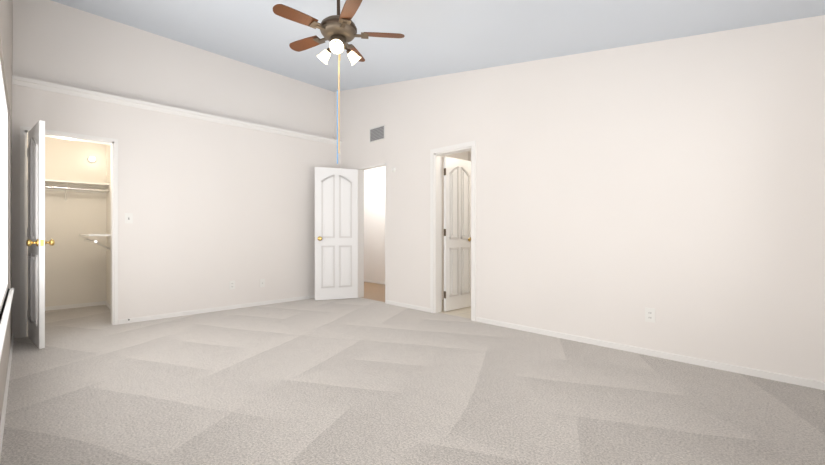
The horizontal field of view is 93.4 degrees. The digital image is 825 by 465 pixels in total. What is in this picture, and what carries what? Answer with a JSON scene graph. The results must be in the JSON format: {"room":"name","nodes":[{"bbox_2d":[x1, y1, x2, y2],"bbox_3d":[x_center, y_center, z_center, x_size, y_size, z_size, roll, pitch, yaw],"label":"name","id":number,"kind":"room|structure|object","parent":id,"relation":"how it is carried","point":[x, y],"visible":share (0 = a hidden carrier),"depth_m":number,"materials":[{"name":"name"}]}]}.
{"room":"empty bedroom","nodes":[
{"label":"empty bedroom","id":0,"kind":"room"},
{"bbox_2d":[0,0,12,422],"bbox_3d":[-2.485,-0.733,2.281,0.120,3.505,7.420,0,0,-45],"label":"wall","id":1,"kind":"structure","parent":0,"point":[6,31],"depth_m":3.01,"materials":[{"name":"paint"}]},
{"bbox_2d":[0,58,13,360],"bbox_3d":[-2.335,-0.265,2.148,0.144,1.490,2.900,0,0,-45],"label":"window","id":2,"kind":"structure","parent":1,"relation":"in","point":[4,208],"depth_m":2.99,"materials":[{"name":"paint"}]},
{"bbox_2d":[0,333,13,459],"bbox_3d":[-1.870,0.995,1.758,0.011,0.050,5.569,0,0,-45],"label":"baseboard","id":3,"kind":"structure","parent":1,"relation":"attached to","point":[2,423],"depth_m":2.29,"materials":[{"name":"paint"}]},
{"bbox_2d":[27,134,105,308],"bbox_3d":[-4.700,-0.225,5.227,1.140,2.490,0.120,0,0,-45],"label":"wall","id":4,"kind":"structure","parent":0,"point":[75,267],"depth_m":5.26,"materials":[{"name":"paint"}]},
{"bbox_2d":[27,178,76,200],"bbox_3d":[-4.645,-0.540,4.943,0.570,0.240,0.360,0,0,-45],"label":"closet shelf","id":5,"kind":"object","parent":4,"relation":"attached to","point":[69,186],"depth_m":5.05,"materials":[{"name":"white wood"}]},
{"bbox_2d":[27,301,104,310],"bbox_3d":[-4.664,0.995,5.171,0.866,0.050,0.011,0,0,-45],"label":"baseboard","id":6,"kind":"structure","parent":4,"relation":"attached to","point":[102,302],"depth_m":5.25,"materials":[{"name":"paint"}]},
{"bbox_2d":[87,156,95,162],"bbox_3d":[-4.408,-1.010,5.344,0.100,0.100,0.127,0,0,-45],"label":"light","id":7,"kind":"object","parent":4,"relation":"attached to","point":[91,159],"visible":1,"depth_m":5.35,"materials":[{"name":"white glass"}]},
{"bbox_2d":[106,144,110,304],"bbox_3d":[-3.774,-0.225,5.020,0.120,2.490,1.480,0,0,-45],"label":"wall","id":8,"kind":"structure","parent":0,"point":[108,224],"depth_m":5.35,"materials":[{"name":"paint"}]},
{"bbox_2d":[77,181,110,249],"bbox_3d":[-3.939,-0.210,4.870,0.326,0.900,1.460,0,0,-45],"label":"closet shelf","id":9,"kind":"object","parent":8,"relation":"attached to","point":[87,187],"depth_m":5.18,"materials":[{"name":"white wood"}]},
{"bbox_2d":[13,0,333,138],"bbox_3d":[-2.692,-1.914,5.237,4.000,1.088,0.120,0,0,-45],"label":"wall","id":10,"kind":"structure","parent":0,"point":[54,42],"depth_m":4.69,"materials":[{"name":"paint"}]},
{"bbox_2d":[12,84,340,337],"bbox_3d":[-2.558,-0.225,5.103,3.760,2.490,0.120,0,0,-45],"label":"wall","id":11,"kind":"structure","parent":0,"point":[214,208],"depth_m":4.85,"materials":[{"name":"paint"}]},
{"bbox_2d":[26,120,54,348],"bbox_3d":[-3.491,0.018,3.600,0.670,1.988,0.181,0,0,39],"label":"closet door","id":12,"kind":"structure","parent":11,"relation":"in","point":[36,242],"depth_m":3.44,"materials":[{"name":"paint"}]},
{"bbox_2d":[20,126,117,337],"bbox_3d":[-3.577,-0.006,4.079,0.764,2.052,0.132,0,0,-45],"label":"door frame","id":13,"kind":"structure","parent":11,"relation":"attached to","point":[24,131],"depth_m":4.01,"materials":[{"name":"paint"}]},
{"bbox_2d":[125,213,132,222],"bbox_3d":[-3.193,-0.160,4.373,0.072,0.115,0.018,0,0,-45],"label":"light switch","id":14,"kind":"object","parent":11,"relation":"attached to","point":[128,217],"visible":1,"depth_m":4.38,"materials":[{"name":"white plastic"}]},
{"bbox_2d":[12,75,340,145],"bbox_3d":[-2.573,-1.465,5.118,3.760,0.080,0.218,0,0,-45],"label":"trim","id":15,"kind":"structure","parent":11,"relation":"on","point":[51,87],"depth_m":4.54,"materials":[{"name":"paint"}]},
{"bbox_2d":[118,295,314,324],"bbox_3d":[-2.222,0.995,5.346,2.941,0.050,0.011,0,0,-45],"label":"baseboard","id":16,"kind":"structure","parent":11,"relation":"attached to","point":[123,321],"depth_m":4.96,"materials":[{"name":"paint"}]},
{"bbox_2d":[229,281,234,289],"bbox_3d":[-2.399,0.700,5.170,0.072,0.115,0.008,0,0,-45],"label":"electrical outlet","id":17,"kind":"object","parent":11,"relation":"attached to","point":[231,285],"visible":1,"depth_m":5.16,"materials":[{"name":"white plastic"}]},
{"bbox_2d":[260,279,264,286],"bbox_3d":[-2.108,0.710,5.459,0.072,0.115,0.010,0,0,-45],"label":"jack","id":18,"kind":"object","parent":11,"relation":"attached to","point":[262,282],"visible":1,"depth_m":5.46,"materials":[{"name":"white plastic"}]},
{"bbox_2d":[0,298,824,464],"bbox_3d":[-1.132,1.070,3.629,3.940,0.100,7.420,0,0,-45],"label":"floor","id":19,"kind":"structure","parent":0,"point":[352,381],"depth_m":2.39,"materials":[{"name":"grey carpet"}]},
{"bbox_2d":[361,282,470,318],"bbox_3d":[-0.017,1.072,6.703,1.980,0.096,6.600,0,0,-45],"label":"floor","id":20,"kind":"structure","parent":0,"point":[374,291],"depth_m":6.12,"materials":[{"name":"brown wood"}]},
{"bbox_2d":[364,151,467,281],"bbox_3d":[-0.665,-0.205,7.822,0.120,2.450,4.340,0,0,-45],"label":"wall","id":21,"kind":"structure","parent":0,"point":[374,224],"depth_m":7.84,"materials":[{"name":"paint"}]},
{"bbox_2d":[364,279,384,284],"bbox_3d":[-0.712,0.995,7.775,0.011,0.050,4.100,0,0,-45],"label":"baseboard","id":22,"kind":"structure","parent":21,"relation":"attached to","point":[365,280],"depth_m":7.83,"materials":[{"name":"paint"}]},
{"bbox_2d":[51,0,824,91],"bbox_3d":[-0.613,-1.993,3.151,4.100,1.268,6.110,0,0,-45],"label":"ceiling","id":23,"kind":"structure","parent":0,"point":[442,37],"depth_m":3.62,"materials":[{"name":"paint"}]},
{"bbox_2d":[273,0,404,163],"bbox_3d":[-0.591,-1.212,2.923,0.932,1.375,0.959,0,0,-45],"label":"fan","id":24,"kind":"object","parent":23,"relation":"hanging from","point":[339,31],"visible":1,"depth_m":2.89,"materials":[{"name":"brown wood"}]},
{"bbox_2d":[442,152,464,299],"bbox_3d":[0.357,-0.205,5.861,1.200,2.450,0.120,0,0,-45],"label":"wall","id":25,"kind":"structure","parent":0,"point":[461,155],"depth_m":5.89,"materials":[{"name":"paint"}]},
{"bbox_2d":[468,151,470,160],"bbox_3d":[1.090,-0.205,6.422,0.390,2.450,0.120,0,0,-45],"label":"wall","id":26,"kind":"structure","parent":0,"point":[469,155],"depth_m":6.30,"materials":[{"name":"paint"}]},
{"bbox_2d":[334,15,824,381],"bbox_3d":[-0.083,-0.695,5.367,0.120,3.430,8.400,0,0,-45],"label":"wall","id":27,"kind":"structure","parent":0,"point":[677,185],"depth_m":3.27,"materials":[{"name":"paint"}]},
{"bbox_2d":[315,167,357,299],"bbox_3d":[-1.152,0.018,5.914,0.660,1.988,0.181,0,0,-21],"label":"entry door","id":28,"kind":"structure","parent":27,"relation":"in","point":[336,233],"depth_m":5.89,"materials":[{"name":"paint"}]},
{"bbox_2d":[357,163,385,302],"bbox_3d":[-0.580,0.010,5.867,0.120,2.020,0.690,0,0,-45],"label":"door frame","id":29,"kind":"structure","parent":27,"relation":"attached to","point":[360,170],"depth_m":6.09,"materials":[{"name":"paint"}]},
{"bbox_2d":[370,124,384,142],"bbox_3d":[-0.523,-1.450,5.711,0.018,0.220,0.350,0,0,-45],"label":"air vent","id":30,"kind":"object","parent":27,"relation":"in","point":[377,133],"visible":1,"depth_m":5.70,"materials":[{"name":"white metal"}]},
{"bbox_2d":[386,300,429,311],"bbox_3d":[-0.076,0.995,5.267,0.011,0.050,0.860,0,0,-45],"label":"baseboard","id":31,"kind":"structure","parent":27,"relation":"attached to","point":[420,308],"depth_m":5.24,"materials":[{"name":"paint"}]},
{"bbox_2d":[430,140,475,320],"bbox_3d":[0.528,-0.020,4.755,0.152,2.080,0.710,0,0,-45],"label":"door frame","id":32,"kind":"structure","parent":27,"relation":"attached to","point":[436,154],"depth_m":4.92,"materials":[{"name":"paint"}]},
{"bbox_2d":[444,156,470,310],"bbox_3d":[0.613,0.018,5.178,0.559,1.988,0.181,0,0,-43],"label":"door","id":33,"kind":"structure","parent":27,"relation":"in","point":[457,233],"depth_m":5.13,"materials":[{"name":"paint"}]},
{"bbox_2d":[645,308,654,322],"bbox_3d":[1.968,0.685,3.218,0.008,0.115,0.072,0,0,-45],"label":"electrical outlet","id":34,"kind":"object","parent":27,"relation":"attached to","point":[649,314],"visible":1,"depth_m":3.21,"materials":[{"name":"white plastic"}]},
{"bbox_2d":[476,317,824,389],"bbox_3d":[1.732,0.995,3.453,0.011,0.050,2.825,0,0,-45],"label":"baseboard","id":35,"kind":"structure","parent":27,"relation":"attached to","point":[810,383],"depth_m":3.09,"materials":[{"name":"paint"}]}
]}

